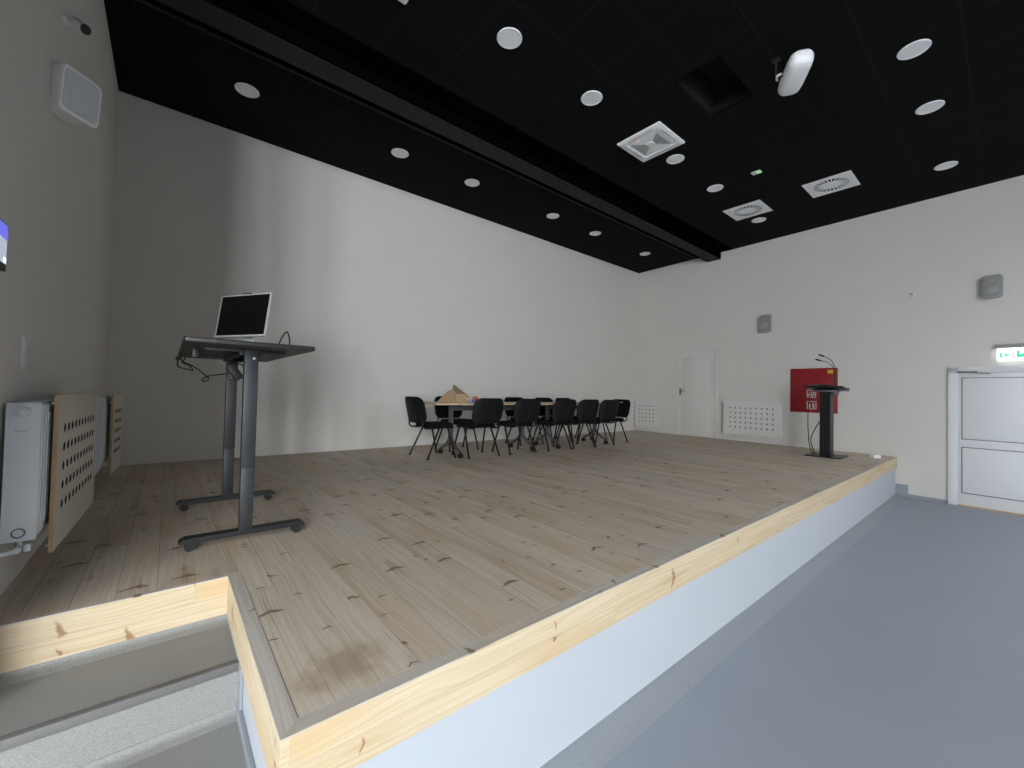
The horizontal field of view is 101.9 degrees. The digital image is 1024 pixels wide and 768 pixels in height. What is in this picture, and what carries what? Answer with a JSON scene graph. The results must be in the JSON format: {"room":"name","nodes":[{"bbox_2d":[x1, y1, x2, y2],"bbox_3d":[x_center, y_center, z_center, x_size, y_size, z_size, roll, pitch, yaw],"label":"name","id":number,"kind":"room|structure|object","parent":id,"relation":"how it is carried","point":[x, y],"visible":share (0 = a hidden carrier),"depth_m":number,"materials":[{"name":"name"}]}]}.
{"room":"community hall","nodes":[
{"label":"community hall","id":0,"kind":"room"},
{"bbox_2d":[0,0,118,596],"bbox_3d":[-3.115,-0.855,2.838,0.200,4.728,4.145,2,-2,-40],"label":"wall","id":1,"kind":"structure","parent":0,"point":[57,176],"depth_m":2.21,"materials":[{"name":"paint"}]},
{"bbox_2d":[0,218,7,271],"bbox_3d":[-1.863,-0.525,1.485,0.018,0.182,0.310,2,-2,-40],"label":"wall display","id":2,"kind":"object","parent":1,"relation":"attached to","point":[3,226],"visible":1,"depth_m":1.57,"materials":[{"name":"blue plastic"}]},
{"bbox_2d":[19,335,27,368],"bbox_3d":[-2.208,-0.142,1.878,0.013,0.150,0.060,2,-2,-40],"label":"wall switch","id":3,"kind":"object","parent":1,"relation":"attached to","point":[24,342],"visible":1,"depth_m":1.86,"materials":[{"name":"white plastic"}]},
{"bbox_2d":[0,398,54,557],"bbox_3d":[-2.317,0.380,2.064,0.113,0.606,1.114,2,-2,-40],"label":"radiator","id":4,"kind":"object","parent":1,"relation":"attached to","point":[28,439],"visible":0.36,"depth_m":1.70,"materials":[{"name":"white metal"}]},
{"bbox_2d":[13,398,54,404],"bbox_3d":[-2.328,0.085,2.099,0.077,0.014,1.035,2,-2,-40],"label":"grille","id":5,"kind":"object","parent":4,"relation":"attached to","point":[48,401],"depth_m":1.82,"materials":[{"name":"white metal"}]},
{"bbox_2d":[45,392,97,552],"bbox_3d":[-2.394,0.394,2.180,0.171,0.696,0.994,2,-2,-38],"label":"radiator cover","id":6,"kind":"object","parent":1,"relation":"attached to","point":[75,414],"visible":1,"depth_m":2.08,"materials":[{"name":"beige wood"}]},
{"bbox_2d":[50,63,101,127],"bbox_3d":[-2.383,-1.545,2.235,0.169,0.244,0.198,1,-1,4],"label":"wall speaker","id":7,"kind":"object","parent":1,"relation":"attached to","point":[75,99],"visible":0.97,"depth_m":2.20,"materials":[{"name":"white plastic"}]},
{"bbox_2d":[62,68,99,124],"bbox_3d":[-2.310,-1.542,2.231,0.018,0.212,0.174,1,-1,3],"label":"speaker grille","id":8,"kind":"object","parent":7,"relation":"attached to","point":[80,95],"depth_m":2.22,"materials":[{"name":"white"}]},
{"bbox_2d":[62,13,91,35],"bbox_3d":[-2.451,-2.026,2.343,0.114,0.088,0.093,2,-2,-40],"label":"security camera","id":9,"kind":"object","parent":1,"relation":"attached to","point":[76,23],"visible":1,"depth_m":2.33,"materials":[{"name":"white plastic"}]},
{"bbox_2d":[95,395,111,468],"bbox_3d":[-3.596,0.395,3.603,0.113,0.580,0.710,2,-2,-40],"label":"radiator","id":10,"kind":"object","parent":1,"relation":"attached to","point":[103,407],"visible":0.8,"depth_m":3.43,"materials":[{"name":"white metal"}]},
{"bbox_2d":[104,393,123,473],"bbox_3d":[-3.704,0.433,3.766,0.183,0.698,0.524,2,-1,-36],"label":"radiator cover","id":11,"kind":"object","parent":1,"relation":"attached to","point":[116,402],"visible":0.99,"depth_m":3.75,"materials":[{"name":"beige wood"}]},
{"bbox_2d":[102,91,638,466],"bbox_3d":[-0.570,-0.692,7.776,10.631,4.728,0.200,2,-2,-40],"label":"wall","id":12,"kind":"structure","parent":0,"point":[397,294],"depth_m":5.91,"materials":[{"name":"paint"}]},
{"bbox_2d":[104,0,1023,272],"bbox_3d":[1.501,-3.384,0.372,17.172,0.440,14.245,2,-2,-40],"label":"ceiling","id":13,"kind":"structure","parent":0,"point":[704,70],"depth_m":4.51,"materials":[{"name":"black paint"}]},
{"bbox_2d":[234,82,259,97],"bbox_3d":[-2.867,-3.175,4.494,0.230,0.008,0.230,2,-2,-40],"label":"recessed light","id":14,"kind":"object","parent":13,"relation":"in","point":[247,90],"visible":1,"depth_m":4.49,"materials":[{"name":"white plastic"}]},
{"bbox_2d":[236,84,257,96],"bbox_3d":[-2.867,-3.176,4.494,0.200,0.005,0.200,2,-2,-40],"label":"diffuser","id":15,"kind":"object","parent":14,"relation":"attached to","point":[247,90],"depth_m":4.49,"materials":[{"name":"white plastic"}]},
{"bbox_2d":[391,148,408,157],"bbox_3d":[-1.515,-3.121,5.617,0.230,0.008,0.230,2,-2,-40],"label":"recessed light","id":16,"kind":"object","parent":13,"relation":"in","point":[397,152],"visible":1,"depth_m":5.61,"materials":[{"name":"white plastic"}]},
{"bbox_2d":[398,0,408,4],"bbox_3d":[-0.923,-3.152,3.022,0.600,0.026,0.600,2,-2,-40],"label":"ceiling vent","id":17,"kind":"object","parent":13,"relation":"attached to","point":[404,2],"visible":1,"depth_m":3.40,"materials":[{"name":"white"}]},
{"bbox_2d":[135,0,697,258],"bbox_3d":[0.499,-3.055,6.458,9.844,0.010,0.040,2,-2,-40],"label":"trim","id":18,"kind":"structure","parent":13,"relation":"attached to","point":[140,1],"depth_m":4.60,"materials":[{"name":"black metal"}]},
{"bbox_2d":[144,0,732,261],"bbox_3d":[0.760,-2.984,6.135,9.837,0.153,0.790,2,-2,-40],"label":"ceiling beam","id":19,"kind":"structure","parent":13,"relation":"attached to","point":[280,31],"depth_m":4.46,"materials":[{"name":"black paint"}]},
{"bbox_2d":[465,179,479,186],"bbox_3d":[-0.612,-3.084,6.367,0.230,0.008,0.230,2,-2,-40],"label":"recessed light","id":20,"kind":"object","parent":13,"relation":"in","point":[469,182],"visible":1,"depth_m":6.35,"materials":[{"name":"white plastic"}]},
{"bbox_2d":[466,180,478,185],"bbox_3d":[-0.612,-3.084,6.367,0.200,0.005,0.200,2,-2,-40],"label":"diffuser","id":21,"kind":"object","parent":20,"relation":"attached to","point":[468,182],"depth_m":6.35,"materials":[{"name":"white plastic"}]},
{"bbox_2d":[497,27,521,48],"bbox_3d":[-0.023,-3.125,3.756,0.230,0.008,0.230,2,-2,-40],"label":"recessed light","id":22,"kind":"object","parent":13,"relation":"in","point":[508,37],"visible":1,"depth_m":3.75,"materials":[{"name":"white plastic"}]},
{"bbox_2d":[547,213,558,218],"bbox_3d":[0.738,-3.029,7.488,0.230,0.008,0.230,2,-2,-40],"label":"recessed light","id":23,"kind":"object","parent":13,"relation":"in","point":[551,215],"visible":1,"depth_m":7.46,"materials":[{"name":"white plastic"}]},
{"bbox_2d":[547,214,557,217],"bbox_3d":[0.738,-3.030,7.488,0.200,0.005,0.200,2,-2,-40],"label":"diffuser","id":24,"kind":"object","parent":23,"relation":"attached to","point":[548,215],"depth_m":7.48,"materials":[{"name":"white plastic"}]},
{"bbox_2d":[581,90,602,105],"bbox_3d":[0.862,-3.089,4.491,0.230,0.008,0.230,2,-2,-40],"label":"recessed light","id":25,"kind":"object","parent":13,"relation":"in","point":[590,98],"visible":1,"depth_m":4.49,"materials":[{"name":"white plastic"}]},
{"bbox_2d":[589,231,600,235],"bbox_3d":[1.656,-2.992,8.251,0.230,0.008,0.230,2,-2,-40],"label":"recessed light","id":26,"kind":"object","parent":13,"relation":"in","point":[593,233],"visible":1,"depth_m":8.24,"materials":[{"name":"white plastic"}]},
{"bbox_2d":[640,252,649,255],"bbox_3d":[3.002,-2.937,9.369,0.230,0.008,0.230,2,-2,-40],"label":"recessed light","id":27,"kind":"object","parent":13,"relation":"in","point":[642,253],"visible":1,"depth_m":9.34,"materials":[{"name":"white plastic"}]},
{"bbox_2d":[617,121,684,161],"bbox_3d":[1.758,-3.043,5.259,0.600,0.026,0.600,2,-2,-40],"label":"ceiling vent","id":28,"kind":"object","parent":13,"relation":"attached to","point":[656,139],"visible":1,"depth_m":5.22,"materials":[{"name":"white metal"}]},
{"bbox_2d":[666,154,684,163],"bbox_3d":[2.207,-3.034,5.608,0.230,0.008,0.230,2,-2,-40],"label":"recessed light","id":29,"kind":"object","parent":13,"relation":"in","point":[674,159],"visible":1,"depth_m":5.60,"materials":[{"name":"white plastic"}]},
{"bbox_2d":[668,155,682,162],"bbox_3d":[2.207,-3.035,5.608,0.200,0.005,0.200,2,-2,-40],"label":"diffuser","id":30,"kind":"object","parent":29,"relation":"attached to","point":[674,158],"depth_m":5.60,"materials":[{"name":"white plastic"}]},
{"bbox_2d":[707,184,723,191],"bbox_3d":[3.114,-2.997,6.361,0.230,0.008,0.230,2,-2,-40],"label":"recessed light","id":31,"kind":"object","parent":13,"relation":"in","point":[714,188],"visible":1,"depth_m":6.36,"materials":[{"name":"white plastic"}]},
{"bbox_2d":[723,200,772,220],"bbox_3d":[4.029,-2.961,7.100,0.584,0.008,0.584,2,-2,-40],"label":"ceiling vent","id":32,"kind":"object","parent":13,"relation":"in","point":[757,207],"visible":1,"depth_m":7.08,"materials":[{"name":"white metal"}]},
{"bbox_2d":[751,169,761,175],"bbox_3d":[3.463,-2.994,5.879,0.090,0.019,0.120,2,-2,-40],"label":"smoke detector","id":33,"kind":"object","parent":13,"relation":"attached to","point":[759,170],"visible":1,"depth_m":5.86,"materials":[{"name":"white plastic"}]},
{"bbox_2d":[751,217,765,222],"bbox_3d":[4.435,-2.943,7.459,0.230,0.008,0.230,2,-2,-40],"label":"recessed light","id":34,"kind":"object","parent":13,"relation":"in","point":[760,219],"visible":1,"depth_m":7.46,"materials":[{"name":"white plastic"}]},
{"bbox_2d":[771,49,813,95],"bbox_3d":[2.597,-2.943,3.896,0.302,0.244,0.452,1,-1,18],"label":"speaker","id":35,"kind":"object","parent":13,"relation":"hanging from","point":[799,64],"visible":1,"depth_m":3.81},
{"bbox_2d":[802,170,860,197],"bbox_3d":[4.751,-2.963,6.185,0.584,0.008,0.584,2,-2,-40],"label":"ceiling vent","id":36,"kind":"object","parent":13,"relation":"in","point":[847,179],"visible":1,"depth_m":6.16,"materials":[{"name":"white metal"}]},
{"bbox_2d":[897,39,931,59],"bbox_3d":[3.656,-3.039,3.776,0.230,0.008,0.230,2,-2,-40],"label":"recessed light","id":37,"kind":"object","parent":13,"relation":"in","point":[914,49],"visible":1,"depth_m":3.77,"materials":[{"name":"white plastic"}]},
{"bbox_2d":[915,100,944,114],"bbox_3d":[4.541,-3.003,4.512,0.230,0.008,0.230,2,-2,-40],"label":"recessed light","id":38,"kind":"object","parent":13,"relation":"in","point":[932,106],"visible":1,"depth_m":4.50,"materials":[{"name":"white plastic"}]},
{"bbox_2d":[917,102,942,113],"bbox_3d":[4.541,-3.003,4.512,0.200,0.005,0.200,2,-2,-40],"label":"diffuser","id":39,"kind":"object","parent":38,"relation":"attached to","point":[929,107],"depth_m":4.51,"materials":[{"name":"white plastic"}]},
{"bbox_2d":[934,161,957,170],"bbox_3d":[5.868,-2.949,5.614,0.230,0.008,0.230,2,-2,-40],"label":"recessed light","id":40,"kind":"object","parent":13,"relation":"in","point":[950,164],"visible":1,"depth_m":5.60,"materials":[{"name":"white plastic"}]},
{"bbox_2d":[602,497,1023,767],"bbox_3d":[1.327,1.609,0.220,17.022,0.100,14.245,2,-2,-40],"label":"floor","id":41,"kind":"structure","parent":0,"point":[907,650],"depth_m":2.34,"materials":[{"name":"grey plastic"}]},
{"bbox_2d":[0,614,254,767],"bbox_3d":[-1.395,1.298,1.427,0.773,0.446,0.782,2,-2,-40],"label":"steps","id":42,"kind":"structure","parent":41,"relation":"on","point":[169,698],"depth_m":1.51,"materials":[{"name":"grey plastic"}]},
{"bbox_2d":[0,430,896,767],"bbox_3d":[1.022,1.355,5.681,9.927,0.623,5.050,2,-2,-40],"label":"stage","id":43,"kind":"object","parent":41,"relation":"on","point":[487,609],"visible":0.88,"depth_m":2.14,"materials":[{"name":"brown wood"}]},
{"bbox_2d":[175,336,314,551],"bbox_3d":[-1.866,0.346,2.814,0.636,1.139,1.565,2,-2,-40],"label":"desk","id":44,"kind":"object","parent":43,"relation":"on","point":[250,353],"visible":0.99,"depth_m":2.42,"materials":[{"name":"grey metal"}]},
{"bbox_2d":[175,357,226,381],"bbox_3d":[-2.321,-0.107,3.112,0.416,0.184,0.060,1,-1,3],"label":"cable","id":45,"kind":"object","parent":44,"relation":"hanging from","point":[176,358],"visible":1,"depth_m":3.10,"materials":[{"name":"black rubber"}]},
{"bbox_2d":[226,361,242,380],"bbox_3d":[-2.061,-0.098,3.098,0.124,0.148,0.050,2,-2,-40],"label":"power adapter","id":46,"kind":"object","parent":44,"relation":"hanging from","point":[234,371],"visible":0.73,"depth_m":3.08,"materials":[{"name":"black plastic"}]},
{"bbox_2d":[214,292,272,341],"bbox_3d":[-1.880,-0.432,2.938,0.476,0.420,0.180,1,-1,19],"label":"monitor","id":47,"kind":"object","parent":44,"relation":"on","point":[246,315],"visible":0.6,"depth_m":2.91,"materials":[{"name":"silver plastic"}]},
{"bbox_2d":[278,331,290,344],"bbox_3d":[-1.620,-0.296,2.892,0.066,0.162,0.167,1,-1,2],"label":"cable","id":48,"kind":"object","parent":44,"relation":"on","point":[286,331],"visible":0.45,"depth_m":2.95,"materials":[{"name":"black rubber"}]},
{"bbox_2d":[405,396,455,460],"bbox_3d":[-1.124,0.581,5.624,0.572,0.816,0.542,2,-2,-40],"label":"office chair","id":49,"kind":"object","parent":43,"relation":"on","point":[415,406],"visible":1,"depth_m":5.46,"materials":[{"name":"black plastic"}]},
{"bbox_2d":[434,396,478,451],"bbox_3d":[-0.884,0.604,6.465,0.542,0.816,0.572,2,-2,-41],"label":"office chair","id":50,"kind":"object","parent":43,"relation":"on","point":[441,411],"visible":0.44,"depth_m":6.48,"materials":[{"name":"black plastic"}]},
{"bbox_2d":[451,398,503,458],"bbox_3d":[-0.460,0.600,5.793,0.542,0.816,0.572,2,-2,-40],"label":"office chair","id":51,"kind":"object","parent":43,"relation":"on","point":[487,412],"visible":1,"depth_m":5.62,"materials":[{"name":"black plastic"}]},
{"bbox_2d":[424,402,551,458],"bbox_3d":[-0.393,0.647,6.173,2.080,0.744,0.700,2,-2,-40],"label":"folding table","id":52,"kind":"object","parent":43,"relation":"on","point":[453,406],"visible":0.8,"depth_m":5.84,"materials":[{"name":"metal"}]},
{"bbox_2d":[437,384,468,402],"bbox_3d":[-0.807,0.129,5.754,0.473,0.254,0.167,2,-2,-40],"label":"cardboard box","id":53,"kind":"object","parent":52,"relation":"on","point":[460,396],"visible":0.95,"depth_m":5.75,"materials":[{"name":"cardboard"}]},
{"bbox_2d":[491,399,540,454],"bbox_3d":[0.083,0.621,6.206,0.542,0.816,0.572,2,-2,-41],"label":"office chair","id":54,"kind":"object","parent":43,"relation":"on","point":[526,411],"visible":0.97,"depth_m":6.03,"materials":[{"name":"black plastic"}]},
{"bbox_2d":[504,397,543,445],"bbox_3d":[0.189,0.648,7.370,0.542,0.816,0.572,2,-2,-38],"label":"office chair","id":55,"kind":"object","parent":43,"relation":"on","point":[509,413],"visible":0.31,"depth_m":7.42,"materials":[{"name":"black plastic"}]},
{"bbox_2d":[530,399,575,451],"bbox_3d":[0.677,0.643,6.614,0.542,0.816,0.572,2,-2,-40],"label":"office chair","id":56,"kind":"object","parent":43,"relation":"on","point":[563,411],"visible":0.98,"depth_m":6.44,"materials":[{"name":"black plastic"}]},
{"bbox_2d":[535,397,571,442],"bbox_3d":[0.755,0.670,7.827,0.542,0.816,0.572,2,-2,-40],"label":"office chair","id":57,"kind":"object","parent":43,"relation":"on","point":[542,407],"visible":0.3,"depth_m":7.94,"materials":[{"name":"black plastic"}]},
{"bbox_2d":[534,402,607,448],"bbox_3d":[1.062,0.706,7.381,1.695,0.744,0.700,2,-2,-40],"label":"folding table","id":58,"kind":"object","parent":43,"relation":"on","point":[548,408],"visible":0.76,"depth_m":7.02,"materials":[{"name":"metal"}]},
{"bbox_2d":[555,398,590,441],"bbox_3d":[1.187,0.688,8.185,0.542,0.816,0.572,2,-2,-39],"label":"office chair","id":59,"kind":"object","parent":43,"relation":"on","point":[575,417],"visible":0.11,"depth_m":8.15,"materials":[{"name":"black plastic"}]},
{"bbox_2d":[555,399,598,448],"bbox_3d":[1.131,0.663,7.057,0.542,0.816,0.572,2,-2,-38],"label":"office chair","id":60,"kind":"object","parent":43,"relation":"on","point":[587,410],"visible":0.97,"depth_m":6.87,"materials":[{"name":"black plastic"}]},
{"bbox_2d":[576,400,618,446],"bbox_3d":[1.535,0.679,7.341,0.542,0.816,0.572,2,-2,-40],"label":"office chair","id":61,"kind":"object","parent":43,"relation":"on","point":[608,409],"visible":0.9,"depth_m":7.15,"materials":[{"name":"black plastic"}]},
{"bbox_2d":[592,399,630,442],"bbox_3d":[1.937,0.702,8.018,0.578,0.816,0.542,2,-1,-37],"label":"office chair","id":62,"kind":"object","parent":43,"relation":"on","point":[623,408],"visible":0.62,"depth_m":8.01,"materials":[{"name":"black plastic"}]},
{"bbox_2d":[540,494,906,767],"bbox_3d":[2.863,1.660,3.860,8.900,0.022,0.139,2,-2,-40],"label":"baseboard","id":63,"kind":"structure","parent":43,"relation":"attached to","point":[596,747],"depth_m":2.31,"materials":[{"name":"grey plastic"}]},
{"bbox_2d":[804,354,849,458],"bbox_3d":[5.081,0.337,6.682,0.550,1.642,0.523,2,-2,-40],"label":"lectern","id":64,"kind":"object","parent":43,"relation":"on","point":[826,438],"visible":1,"depth_m":6.62,"materials":[{"name":"metal"}]},
{"bbox_2d":[807,391,819,453],"bbox_3d":[4.873,0.621,6.707,0.165,1.016,0.037,1,-1,25],"label":"cable","id":65,"kind":"object","parent":64,"relation":"hanging from","point":[810,391],"visible":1,"depth_m":6.72,"materials":[{"name":"black rubber"}]},
{"bbox_2d":[809,384,830,385],"bbox_3d":[4.998,0.025,6.713,0.201,0.042,0.300,2,-2,-40],"label":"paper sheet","id":66,"kind":"object","parent":64,"relation":"on","point":[813,384],"visible":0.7,"depth_m":6.71,"materials":[{"name":"white paper"}]},
{"bbox_2d":[869,454,880,457],"bbox_3d":[5.753,1.142,6.578,0.125,0.060,0.090,1,-1,-5],"label":"box","id":67,"kind":"object","parent":43,"relation":"on","point":[870,455],"visible":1,"depth_m":6.54,"materials":[{"name":"white plastic"}]},
{"bbox_2d":[636,175,1023,499],"bbox_3d":[7.575,-0.551,5.478,1.133,4.728,13.745,2,-2,-40],"label":"wall","id":68,"kind":"structure","parent":0,"point":[839,292],"depth_m":7.12,"materials":[{"name":"paint"}]},
{"bbox_2d":[634,400,659,427],"bbox_3d":[3.419,0.747,10.469,0.126,0.668,0.683,2,-1,-37],"label":"radiator cover","id":69,"kind":"object","parent":68,"relation":"attached to","point":[646,411],"visible":1,"depth_m":10.41,"materials":[{"name":"white metal"}]},
{"bbox_2d":[676,347,717,437],"bbox_3d":[4.195,0.191,9.494,0.092,2.010,0.976,2,-1,-37],"label":"door","id":70,"kind":"structure","parent":68,"relation":"in","point":[697,369],"depth_m":9.49,"materials":[{"name":"white paint"}]},
{"bbox_2d":[723,401,781,437],"bbox_3d":[4.907,0.705,8.487,0.126,0.693,1.103,2,-1,-37],"label":"radiator cover","id":71,"kind":"object","parent":68,"relation":"attached to","point":[762,419],"visible":1,"depth_m":8.41,"materials":[{"name":"white metal"}]},
{"bbox_2d":[759,314,770,332],"bbox_3d":[5.099,-1.210,8.356,0.099,0.359,0.225,2,-1,-37],"label":"wall speaker","id":72,"kind":"object","parent":68,"relation":"attached to","point":[764,320],"visible":1,"depth_m":8.32,"materials":[{"name":"grey plastic"}]},
{"bbox_2d":[790,368,837,413],"bbox_3d":[5.586,0.120,7.702,0.023,0.822,0.745,2,-1,-37],"label":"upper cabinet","id":73,"kind":"object","parent":68,"relation":"attached to","point":[799,378],"visible":0.83,"depth_m":7.76,"materials":[{"name":"red metal"}]},
{"bbox_2d":[895,483,947,503],"bbox_3d":[8.858,1.701,3.268,0.009,0.195,8.722,2,-1,-37],"label":"baseboard","id":74,"kind":"structure","parent":68,"relation":"attached to","point":[900,489],"depth_m":6.64,"materials":[{"name":"grey plastic"}]},
{"bbox_2d":[948,366,1023,515],"bbox_3d":[7.185,0.778,5.502,0.062,2.055,1.960,2,-1,-37],"label":"door","id":75,"kind":"structure","parent":68,"relation":"in","point":[986,410],"depth_m":5.98,"materials":[{"name":"white paint"}]},
{"bbox_2d":[981,274,1002,298],"bbox_3d":[6.896,-1.393,5.962,0.109,0.330,0.205,2,-1,-37],"label":"wall speaker","id":76,"kind":"object","parent":68,"relation":"attached to","point":[992,285],"visible":1,"depth_m":5.93,"materials":[{"name":"grey plastic"}]},
{"bbox_2d":[983,276,1000,296],"bbox_3d":[6.857,-1.394,5.933,0.007,0.284,0.176,2,-1,-37],"label":"speaker grille","id":77,"kind":"object","parent":76,"relation":"attached to","point":[991,284],"depth_m":5.93,"materials":[{"name":"grey plastic"}]},
{"bbox_2d":[996,343,1023,360],"bbox_3d":[7.019,-0.446,5.776,0.075,0.232,0.370,2,-1,-37],"label":"exit sign","id":78,"kind":"object","parent":68,"relation":"attached to","point":[1005,352],"visible":1,"depth_m":5.81,"materials":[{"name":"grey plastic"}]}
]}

